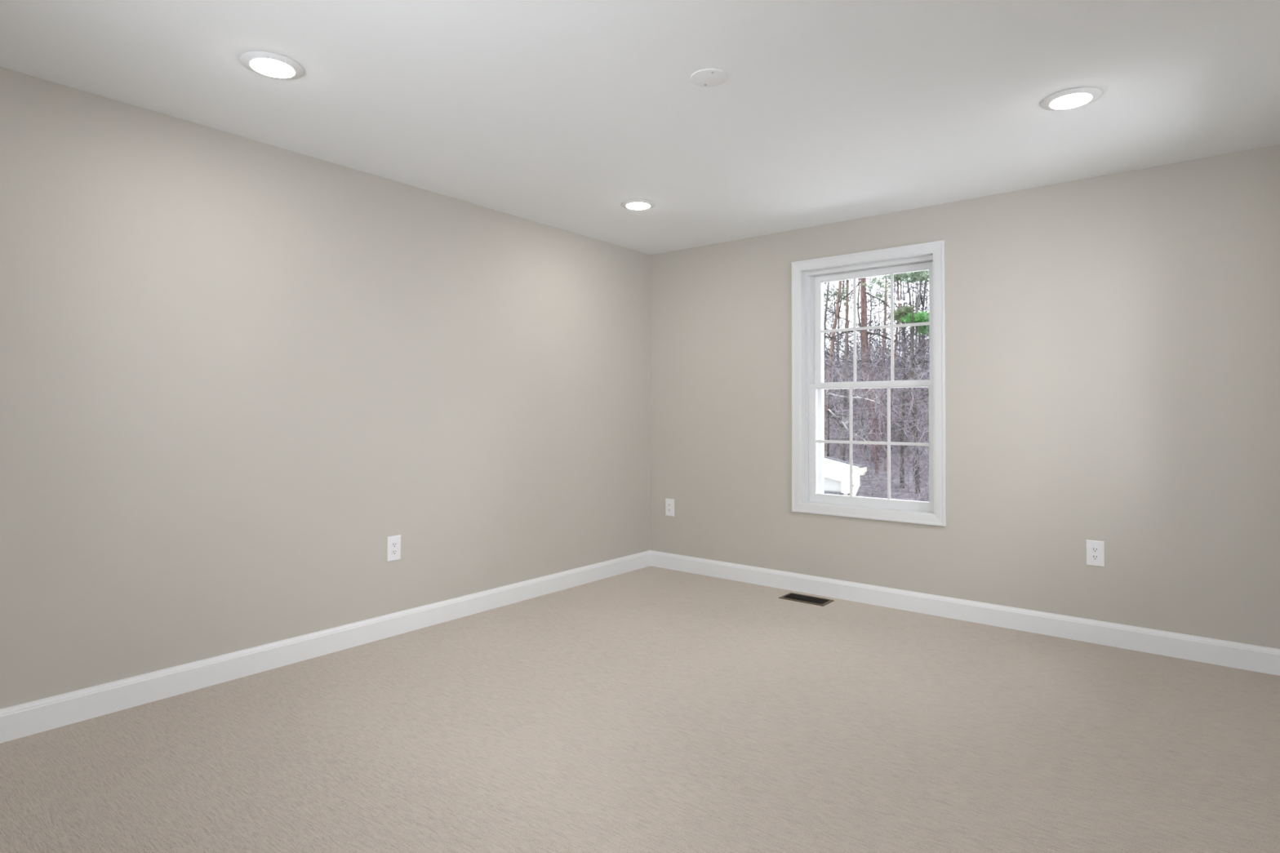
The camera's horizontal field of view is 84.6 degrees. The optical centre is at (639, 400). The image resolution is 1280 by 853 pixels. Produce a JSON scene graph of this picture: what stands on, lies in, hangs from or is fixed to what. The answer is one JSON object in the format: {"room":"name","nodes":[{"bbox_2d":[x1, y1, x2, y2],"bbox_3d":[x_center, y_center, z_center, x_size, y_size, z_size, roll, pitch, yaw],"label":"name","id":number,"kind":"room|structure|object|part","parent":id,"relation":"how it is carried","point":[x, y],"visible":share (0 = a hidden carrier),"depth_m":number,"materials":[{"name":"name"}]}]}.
{"room":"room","nodes":[
{"label":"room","id":0,"kind":"room"},
{"bbox_2d":[0,66,650,709],"bbox_3d":[-1.450,0.033,3.744,0.160,2.440,4.700,-1,-1,39],"label":"wall","id":1,"kind":"structure","parent":0,"point":[234,369],"depth_m":3.25,"materials":[{"name":"beige paint"}]},
{"bbox_2d":[0,550,650,743],"bbox_3d":[-1.385,1.192,3.670,0.014,0.118,4.700,-1,-1,39],"label":"baseboard","id":2,"kind":"structure","parent":1,"relation":"attached to","point":[16,722],"depth_m":3.24,"materials":[{"name":"white paint"}]},
{"bbox_2d":[386,534,400,561],"bbox_3d":[-1.316,0.790,3.766,0.009,0.132,0.081,-1,-1,39],"label":"wall outlet","id":3,"kind":"object","parent":1,"relation":"attached to","point":[393,543],"visible":1,"depth_m":3.76,"materials":[{"name":"white plastic"}]},
{"bbox_2d":[391,549,397,555],"bbox_3d":[-1.314,0.810,3.764,0.003,0.027,0.034,-1,-1,39],"label":"socket","id":4,"kind":"object","parent":3,"relation":"attached to","point":[394,552],"depth_m":3.76,"materials":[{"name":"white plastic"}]},
{"bbox_2d":[391,542,397,547],"bbox_3d":[-1.314,0.771,3.764,0.003,0.027,0.034,-1,-1,39],"label":"socket","id":5,"kind":"object","parent":3,"relation":"attached to","point":[394,544],"depth_m":3.76,"materials":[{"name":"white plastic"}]},
{"bbox_2d":[0,565,1279,852],"bbox_3d":[0.068,1.335,2.502,4.060,0.200,5.020,-1,-1,39],"label":"floor","id":6,"kind":"structure","parent":0,"point":[648,709],"depth_m":2.52,"materials":[{"name":"beige carpet"}]},
{"bbox_2d":[778,592,834,606],"bbox_3d":[1.064,1.270,4.504,0.306,0.007,0.166,-1,-1,39],"label":"floor vent","id":7,"kind":"object","parent":6,"relation":"in","point":[791,596],"visible":1,"depth_m":4.50,"materials":[{"name":"brown metal"}]},
{"bbox_2d":[783,593,830,604],"bbox_3d":[1.064,1.270,4.504,0.272,0.004,0.134,-1,-1,39],"label":"grille","id":8,"kind":"object","parent":7,"relation":"attached to","point":[792,597],"depth_m":4.50,"materials":[{"name":"brown metal"}]},
{"bbox_2d":[0,0,1279,254],"bbox_3d":[0.075,-1.304,2.548,4.060,0.200,5.020,-1,-1,39],"label":"ceiling","id":9,"kind":"structure","parent":0,"point":[557,113],"depth_m":2.72,"materials":[{"name":"white paint"}]},
{"bbox_2d":[240,50,304,79],"bbox_3d":[-1.324,-1.199,2.533,0.207,0.018,0.207,-1,-1,39],"label":"recessed light","id":10,"kind":"object","parent":9,"relation":"in","point":[269,64],"visible":1,"depth_m":2.51,"materials":[{"name":"white plastic"}]},
{"bbox_2d":[621,199,655,209],"bbox_3d":[-0.011,-1.166,4.205,0.207,0.018,0.207,-1,-1,39],"label":"recessed light","id":11,"kind":"object","parent":9,"relation":"in","point":[633,204],"visible":1,"depth_m":4.17,"materials":[{"name":"white plastic"}]},
{"bbox_2d":[689,68,728,87],"bbox_3d":[0.256,-1.199,2.612,0.140,0.007,0.140,-1,-1,39],"label":"blank cover plate","id":12,"kind":"object","parent":9,"relation":"attached to","point":[707,77],"visible":1,"depth_m":2.61,"materials":[{"name":"white plastic"}]},
{"bbox_2d":[1040,86,1102,111],"bbox_3d":[1.704,-1.186,2.783,0.207,0.018,0.207,-1,-1,39],"label":"recessed light","id":13,"kind":"object","parent":9,"relation":"in","point":[1073,98],"visible":1,"depth_m":2.75,"materials":[{"name":"white plastic"}]},
{"bbox_2d":[649,144,1279,648],"bbox_3d":[1.591,0.053,4.421,4.060,2.440,0.160,-1,-1,39],"label":"wall","id":14,"kind":"structure","parent":0,"point":[1113,340],"depth_m":3.80,"materials":[{"name":"beige paint"}]},
{"bbox_2d":[665,498,674,516],"bbox_3d":[0.227,0.817,5.391,0.081,0.132,0.009,-1,-1,39],"label":"wall outlet","id":15,"kind":"object","parent":14,"relation":"attached to","point":[669,503],"visible":1,"depth_m":5.39,"materials":[{"name":"white plastic"}]},
{"bbox_2d":[791,240,946,526],"bbox_3d":[1.468,-0.101,4.519,0.984,1.687,0.190,-1,-1,39],"label":"window","id":16,"kind":"structure","parent":14,"relation":"in","point":[809,277],"depth_m":4.56,"materials":[{"name":"white"}]},
{"bbox_3d":[1.468,0.281,4.505,0.816,0.794,0.032,-1,-1,39],"label":"sash","id":17,"kind":"part","parent":16,"relation":"part of","materials":[{"name":"white plastic"}]},
{"bbox_3d":[1.497,-0.466,4.551,0.814,0.769,0.031,-1,-1,39],"label":"sash","id":18,"kind":"part","parent":16,"relation":"part of","materials":[{"name":"white plastic"}]},
{"bbox_2d":[650,550,1279,675],"bbox_3d":[1.534,1.212,4.332,3.740,0.118,0.014,-1,-1,39],"label":"baseboard","id":19,"kind":"structure","parent":14,"relation":"attached to","point":[1254,658],"depth_m":3.92,"materials":[{"name":"white paint"}]},
{"bbox_2d":[1085,539,1104,567],"bbox_3d":[2.375,0.796,3.669,0.081,0.132,0.009,-1,-1,39],"label":"wall outlet","id":20,"kind":"object","parent":14,"relation":"attached to","point":[1095,550],"visible":1,"depth_m":3.67,"materials":[{"name":"white plastic"}]},
{"bbox_2d":[1091,554,1098,559],"bbox_3d":[2.373,0.816,3.667,0.034,0.027,0.003,-1,-1,39],"label":"socket","id":21,"kind":"object","parent":20,"relation":"attached to","point":[1094,557],"depth_m":3.67,"materials":[{"name":"white plastic"}]},
{"bbox_2d":[1091,546,1098,552],"bbox_3d":[2.374,0.776,3.667,0.034,0.027,0.003,-1,-1,39],"label":"socket","id":22,"kind":"object","parent":20,"relation":"attached to","point":[1094,549],"depth_m":3.67,"materials":[{"name":"white plastic"}]},
{"label":"outside","id":23,"kind":"structure","parent":0,"visible":0},
{"bbox_2d":[823,361,928,502],"bbox_3d":[18.156,-1.241,52.080,110.000,12.952,94.000,-1,-1,39],"label":"ground","id":24,"kind":"structure","parent":23,"point":[864,485],"depth_m":25.10,"materials":[{"name":"brown soil"}]},
{"bbox_2d":[823,282,831,406],"bbox_3d":[8.423,-4.040,30.977,1.394,13.607,2.657,1,-1,-26],"label":"bare tree","id":25,"kind":"object","parent":24,"relation":"on","point":[828,286],"visible":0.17,"depth_m":31.10,"materials":[{"name":"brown plant"}]},
{"bbox_2d":[823,289,837,355],"bbox_3d":[7.718,-3.740,33.008,4.158,12.998,2.640,0,-1,9],"label":"sapling","id":26,"kind":"object","parent":24,"relation":"on","point":[834,290],"visible":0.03,"depth_m":32.77,"materials":[{"name":"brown plant"}]},
{"bbox_2d":[823,280,848,448],"bbox_3d":[9.741,-4.781,32.895,2.760,14.844,1.528,-1,-1,39],"label":"pine tree","id":27,"kind":"object","parent":24,"relation":"on","point":[839,291],"visible":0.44,"depth_m":32.97,"materials":[{"name":"beige plant"}]},
{"bbox_2d":[824,281,851,409],"bbox_3d":[13.177,-5.546,48.232,4.270,14.318,4.433,0,-1,-8],"label":"sapling","id":28,"kind":"object","parent":24,"relation":"on","point":[845,282],"visible":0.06,"depth_m":48.31,"materials":[{"name":"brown plant"}]},
{"bbox_2d":[823,283,861,439],"bbox_3d":[9.275,-1.807,34.490,2.657,8.489,2.627,1,-1,-32],"label":"sapling","id":29,"kind":"object","parent":24,"relation":"on","point":[824,283],"visible":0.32,"depth_m":34.60,"materials":[{"name":"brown plant"}]},
{"bbox_2d":[824,455,866,496],"bbox_3d":[1.583,2.440,10.879,4.006,4.694,0.340,-1,-1,39],"label":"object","id":30,"kind":"structure","parent":24,"relation":"on","point":[837,472],"depth_m":9.81,"materials":[{"name":"white"}]},
{"bbox_2d":[840,280,853,434],"bbox_3d":[9.970,-4.601,34.276,1.530,14.172,2.709,0,-1,16],"label":"pine tree","id":31,"kind":"object","parent":24,"relation":"on","point":[846,304],"visible":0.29,"depth_m":34.64,"materials":[{"name":"beige plant"}]},
{"bbox_2d":[823,311,871,460],"bbox_3d":[6.379,0.249,22.245,1.846,6.256,1.283,0,-1,2],"label":"bare tree","id":32,"kind":"object","parent":24,"relation":"on","point":[846,333],"visible":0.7,"depth_m":22.14,"materials":[{"name":"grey plant"}]},
{"bbox_2d":[826,280,871,429],"bbox_3d":[11.961,-5.015,42.014,4.507,14.195,2.920,0,-1,-4],"label":"sapling","id":33,"kind":"object","parent":24,"relation":"on","point":[843,281],"visible":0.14,"depth_m":41.84,"materials":[{"name":"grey plant"}]},
{"bbox_2d":[823,379,884,457],"bbox_3d":[5.210,1.695,18.101,2.318,4.534,1.456,-1,-1,39],"label":"bare tree","id":34,"kind":"object","parent":24,"relation":"on","point":[828,393],"visible":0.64,"depth_m":18.18,"materials":[{"name":"grey plant"}]},
{"bbox_2d":[826,277,901,452],"bbox_3d":[9.947,-2.834,31.512,3.941,10.918,3.749,0,-1,-4],"label":"sapling","id":35,"kind":"object","parent":24,"relation":"on","point":[858,303],"visible":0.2,"depth_m":31.70,"materials":[{"name":"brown plant"}]},
{"bbox_2d":[844,276,894,434],"bbox_3d":[13.345,-3.497,39.482,3.510,11.216,3.470,0,-1,10],"label":"sapling","id":36,"kind":"object","parent":24,"relation":"on","point":[870,311],"visible":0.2,"depth_m":39.58,"materials":[{"name":"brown plant"}]},
{"bbox_2d":[823,275,924,462],"bbox_3d":[9.324,-5.258,28.750,3.387,16.041,3.998,0,-1,-4],"label":"pine tree","id":37,"kind":"object","parent":24,"relation":"on","point":[863,290],"visible":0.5,"depth_m":28.86,"materials":[{"name":"brown plant"}]},
{"bbox_2d":[848,364,901,474],"bbox_3d":[8.339,0.845,25.638,2.351,5.055,1.929,-1,-1,39],"label":"bare tree","id":38,"kind":"object","parent":24,"relation":"on","point":[874,391],"visible":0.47,"depth_m":25.57,"materials":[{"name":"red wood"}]},
{"bbox_2d":[823,270,928,399],"bbox_3d":[10.700,-8.546,51.094,46.720,19.312,35.046,-1,-1,39],"label":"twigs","id":39,"kind":"object","parent":24,"relation":"on","point":[851,282],"visible":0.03,"depth_m":41.55,"materials":[{"name":"plant"}]},
{"bbox_2d":[823,283,929,502],"bbox_3d":[5.737,-0.519,40.959,43.669,12.462,44.751,-1,-1,39],"label":"trees","id":40,"kind":"object","parent":24,"relation":"on","point":[851,372],"visible":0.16,"depth_m":22.70,"materials":[{"name":"plant"}]},
{"bbox_2d":[823,342,929,500],"bbox_3d":[5.040,0.308,31.430,32.621,9.714,32.647,-1,-1,39],"label":"brush","id":41,"kind":"object","parent":24,"relation":"on","point":[838,437],"visible":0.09,"depth_m":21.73,"materials":[{"name":"plant"}]},
{"bbox_2d":[823,274,929,396],"bbox_3d":[9.060,-7.337,44.884,41.162,15.868,29.609,-1,-1,39],"label":"twigs","id":42,"kind":"object","parent":24,"relation":"on","point":[920,274],"visible":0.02,"depth_m":35.85,"materials":[{"name":"plant"}]},
{"bbox_2d":[868,275,902,450],"bbox_3d":[11.470,-2.832,32.471,2.126,10.793,1.485,0,-1,25],"label":"pine tree","id":43,"kind":"object","parent":24,"relation":"on","point":[886,279],"visible":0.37,"depth_m":32.43,"materials":[{"name":"beige plant"}]},
{"bbox_2d":[866,277,904,381],"bbox_3d":[14.733,-3.302,41.078,3.324,10.745,3.363,0,-1,4],"label":"sapling","id":44,"kind":"object","parent":24,"relation":"on","point":[872,277],"visible":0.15,"depth_m":40.73,"materials":[{"name":"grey plant"}]},
{"bbox_2d":[871,282,904,422],"bbox_3d":[15.973,-3.131,45.282,3.516,9.743,3.346,1,-1,-29],"label":"sapling","id":45,"kind":"object","parent":24,"relation":"on","point":[900,282],"visible":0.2,"depth_m":45.47,"materials":[{"name":"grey plant"}]},
{"bbox_2d":[852,351,924,488],"bbox_3d":[8.350,0.706,23.352,2.639,4.840,1.538,0,-1,-3],"label":"bare tree","id":46,"kind":"object","parent":24,"relation":"on","point":[904,393],"visible":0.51,"depth_m":23.01,"materials":[{"name":"grey plant"}]},
{"bbox_2d":[866,273,915,471],"bbox_3d":[9.243,-2.240,25.619,2.482,10.374,1.926,1,-1,-25],"label":"pine tree","id":47,"kind":"object","parent":24,"relation":"on","point":[900,312],"visible":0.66,"depth_m":25.54,"materials":[{"name":"red plant"}]},
{"bbox_2d":[870,283,929,493],"bbox_3d":[8.318,-0.399,22.120,2.683,6.550,1.866,-1,-1,39],"label":"bare tree","id":48,"kind":"object","parent":24,"relation":"on","point":[913,356],"visible":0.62,"depth_m":21.78,"materials":[{"name":"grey plant"}]},
{"bbox_2d":[871,277,928,434],"bbox_3d":[14.482,-3.318,38.846,3.409,11.017,3.448,0,-1,32],"label":"sapling","id":49,"kind":"object","parent":24,"relation":"on","point":[884,277],"visible":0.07,"depth_m":38.53,"materials":[{"name":"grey plant"}]},
{"bbox_2d":[887,281,913,372],"bbox_3d":[20.966,-6.586,55.636,2.992,14.543,4.617,0,-1,0],"label":"sapling","id":50,"kind":"object","parent":24,"relation":"on","point":[900,282],"visible":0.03,"depth_m":55.73,"materials":[{"name":"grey plant"}]},
{"bbox_2d":[873,275,928,456],"bbox_3d":[11.101,-2.490,30.170,3.561,10.372,3.743,0,-1,-1],"label":"sapling","id":51,"kind":"object","parent":24,"relation":"on","point":[900,300],"visible":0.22,"depth_m":29.92,"materials":[{"name":"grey plant"}]},
{"bbox_2d":[884,280,929,449],"bbox_3d":[12.741,-2.559,32.664,3.511,10.225,3.690,0,-1,4],"label":"sapling","id":52,"kind":"object","parent":24,"relation":"on","point":[884,280],"visible":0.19,"depth_m":32.50,"materials":[{"name":"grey plant"}]},
{"bbox_2d":[897,282,919,417],"bbox_3d":[17.452,-4.629,44.719,4.087,12.778,2.595,0,-1,-1],"label":"sapling","id":53,"kind":"object","parent":24,"relation":"on","point":[917,282],"visible":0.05,"depth_m":44.56,"materials":[{"name":"grey plant"}]},
{"bbox_2d":[894,280,928,369],"bbox_3d":[12.647,-3.834,29.097,3.933,13.188,4.083,0,-1,-10],"label":"sapling","id":54,"kind":"object","parent":24,"relation":"on","point":[926,280],"visible":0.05,"depth_m":29.54,"materials":[{"name":"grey plant"}]},
{"bbox_2d":[897,286,929,441],"bbox_3d":[13.757,-3.145,34.542,3.504,11.037,2.270,1,-1,-33],"label":"sapling","id":55,"kind":"object","parent":24,"relation":"on","point":[924,286],"visible":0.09,"depth_m":34.64,"materials":[{"name":"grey plant"}]},
{"bbox_2d":[898,270,928,479],"bbox_3d":[9.595,-2.334,24.489,2.600,10.756,2.391,-1,-1,39],"label":"pine tree","id":56,"kind":"object","parent":24,"relation":"on","point":[913,276],"visible":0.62,"depth_m":24.16,"materials":[{"name":"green plant"}]},
{"bbox_2d":[902,281,928,400],"bbox_3d":[14.750,-4.552,35.936,2.214,13.696,2.604,1,-1,-21],"label":"bare tree","id":57,"kind":"object","parent":24,"relation":"on","point":[925,285],"visible":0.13,"depth_m":36.20,"materials":[{"name":"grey plant"}]},
{"bbox_2d":[902,280,928,435],"bbox_3d":[14.764,-4.447,39.070,2.152,13.271,2.282,1,-1,-23],"label":"bare tree","id":58,"kind":"object","parent":24,"relation":"on","point":[907,280],"visible":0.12,"depth_m":38.56,"materials":[{"name":"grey plant"}]},
{"bbox_2d":[906,287,928,365],"bbox_3d":[18.882,-4.789,46.783,3.970,12.505,2.572,1,-1,-44],"label":"sapling","id":59,"kind":"object","parent":24,"relation":"on","point":[926,287],"visible":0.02,"depth_m":46.77,"materials":[{"name":"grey plant"}]}
]}

